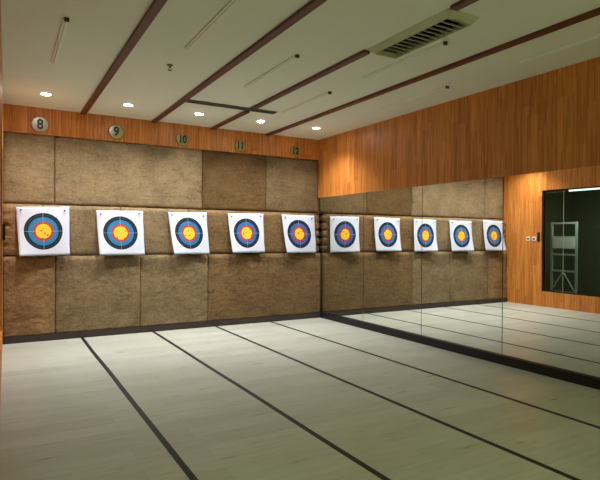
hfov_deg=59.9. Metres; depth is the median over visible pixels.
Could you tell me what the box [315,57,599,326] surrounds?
wall
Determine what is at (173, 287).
foam slab
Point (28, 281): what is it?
foam slab
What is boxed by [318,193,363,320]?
mirror panel
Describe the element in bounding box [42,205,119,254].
foam block
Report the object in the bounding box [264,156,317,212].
foam slab
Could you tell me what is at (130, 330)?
baseboard
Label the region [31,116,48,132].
sign
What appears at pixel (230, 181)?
foam slab
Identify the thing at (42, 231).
target
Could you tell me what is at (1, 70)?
wall
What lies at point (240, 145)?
sign
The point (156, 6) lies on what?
ceiling strip
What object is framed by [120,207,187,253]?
foam block
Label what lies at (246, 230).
target
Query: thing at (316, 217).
foam block
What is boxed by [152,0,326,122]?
ceiling strip
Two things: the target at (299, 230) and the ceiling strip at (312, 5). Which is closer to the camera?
the ceiling strip at (312, 5)
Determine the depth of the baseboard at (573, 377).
6.20 m
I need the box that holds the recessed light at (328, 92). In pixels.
[281,91,331,113]
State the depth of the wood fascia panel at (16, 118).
7.93 m
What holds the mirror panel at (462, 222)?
attached to the wall at (548, 121)
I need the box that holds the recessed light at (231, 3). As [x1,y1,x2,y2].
[185,0,238,49]
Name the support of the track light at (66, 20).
in the ceiling
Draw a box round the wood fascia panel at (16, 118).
[3,104,318,160]
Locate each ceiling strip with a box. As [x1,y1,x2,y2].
[81,0,167,114]
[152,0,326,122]
[211,110,249,129]
[250,50,369,109]
[266,7,599,135]
[450,0,478,10]
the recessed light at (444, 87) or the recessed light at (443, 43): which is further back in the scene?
the recessed light at (444, 87)
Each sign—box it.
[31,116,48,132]
[108,124,123,138]
[176,133,188,145]
[234,140,245,151]
[290,146,299,156]
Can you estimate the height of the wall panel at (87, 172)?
0.957 m
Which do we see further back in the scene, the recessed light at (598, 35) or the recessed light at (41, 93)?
the recessed light at (41, 93)
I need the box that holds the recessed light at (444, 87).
[379,86,448,109]
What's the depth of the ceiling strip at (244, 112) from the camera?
7.72 m
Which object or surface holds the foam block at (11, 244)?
on the foam slab at (28, 281)
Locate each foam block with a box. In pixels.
[3,203,41,255]
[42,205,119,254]
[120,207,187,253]
[187,209,244,253]
[245,211,297,252]
[298,213,318,251]
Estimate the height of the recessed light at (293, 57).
0.028 m
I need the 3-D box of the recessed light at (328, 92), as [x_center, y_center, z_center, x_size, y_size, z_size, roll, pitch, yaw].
[0.058,-1.784,6.816,0.048,0.028,1.234,0,0,-30]
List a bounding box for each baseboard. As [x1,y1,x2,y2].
[3,312,319,343]
[320,312,599,389]
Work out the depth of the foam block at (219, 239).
8.39 m
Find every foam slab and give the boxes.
[3,132,54,204]
[3,255,54,336]
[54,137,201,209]
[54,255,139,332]
[139,254,207,325]
[200,150,265,211]
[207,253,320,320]
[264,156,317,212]
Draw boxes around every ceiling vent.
[186,99,276,113]
[368,8,478,58]
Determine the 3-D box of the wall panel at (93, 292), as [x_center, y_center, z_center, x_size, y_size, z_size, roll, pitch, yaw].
[-2.959,0.754,7.609,1.143,1.066,0.362,0,0,-30]
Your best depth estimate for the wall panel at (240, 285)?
8.76 m
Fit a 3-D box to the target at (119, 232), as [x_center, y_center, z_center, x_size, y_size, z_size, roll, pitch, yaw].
[-2.595,-0.106,7.556,0.667,0.653,0.124,0,0,-30]
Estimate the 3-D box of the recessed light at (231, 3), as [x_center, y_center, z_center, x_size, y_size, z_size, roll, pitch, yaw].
[-0.745,-1.773,4.312,0.048,0.028,1.234,0,0,-30]
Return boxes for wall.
[0,0,2,404]
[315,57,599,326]
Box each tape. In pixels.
[81,338,197,479]
[153,332,390,479]
[215,326,579,479]
[272,322,599,428]
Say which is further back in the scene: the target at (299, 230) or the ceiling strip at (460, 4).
the target at (299, 230)
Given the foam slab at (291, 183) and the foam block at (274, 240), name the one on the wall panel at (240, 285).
the foam block at (274, 240)
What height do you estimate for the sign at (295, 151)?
0.196 m
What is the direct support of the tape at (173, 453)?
on the floor
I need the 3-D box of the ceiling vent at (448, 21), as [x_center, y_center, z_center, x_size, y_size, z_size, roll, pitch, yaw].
[1.029,-1.749,4.496,0.332,0.055,1.006,0,0,-30]
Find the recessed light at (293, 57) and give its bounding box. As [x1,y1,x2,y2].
[244,54,298,87]
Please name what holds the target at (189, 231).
attached to the foam block at (157, 233)
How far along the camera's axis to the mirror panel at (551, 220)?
5.43 m
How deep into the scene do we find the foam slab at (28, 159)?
7.09 m
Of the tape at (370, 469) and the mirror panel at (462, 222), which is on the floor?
the tape at (370, 469)
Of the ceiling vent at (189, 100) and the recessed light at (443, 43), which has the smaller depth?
the recessed light at (443, 43)
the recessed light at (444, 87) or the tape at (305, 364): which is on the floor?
the tape at (305, 364)
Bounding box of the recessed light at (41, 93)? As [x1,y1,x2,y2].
[39,92,52,95]
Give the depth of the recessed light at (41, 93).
6.46 m
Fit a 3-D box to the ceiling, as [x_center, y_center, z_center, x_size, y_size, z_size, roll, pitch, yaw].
[-0.306,-1.833,2.545,8.400,0.120,12.150,0,0,-30]
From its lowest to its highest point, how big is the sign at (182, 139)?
0.208 m
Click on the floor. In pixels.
(63, 416)
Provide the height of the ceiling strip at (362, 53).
0.030 m
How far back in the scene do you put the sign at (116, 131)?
7.67 m
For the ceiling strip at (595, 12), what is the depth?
5.12 m
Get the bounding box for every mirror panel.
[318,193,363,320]
[363,186,421,334]
[421,177,502,354]
[502,165,599,377]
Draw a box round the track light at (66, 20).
[51,17,69,62]
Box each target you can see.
[16,207,69,255]
[96,210,144,254]
[168,212,209,253]
[228,213,264,252]
[282,215,315,252]
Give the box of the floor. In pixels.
[0,318,599,479]
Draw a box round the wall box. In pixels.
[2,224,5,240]
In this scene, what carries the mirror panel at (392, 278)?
attached to the wall at (548, 121)
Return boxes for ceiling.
[1,0,599,139]
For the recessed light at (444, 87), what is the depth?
6.47 m
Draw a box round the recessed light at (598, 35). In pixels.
[520,34,599,62]
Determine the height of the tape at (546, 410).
0.002 m
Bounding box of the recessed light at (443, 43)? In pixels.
[362,41,447,78]

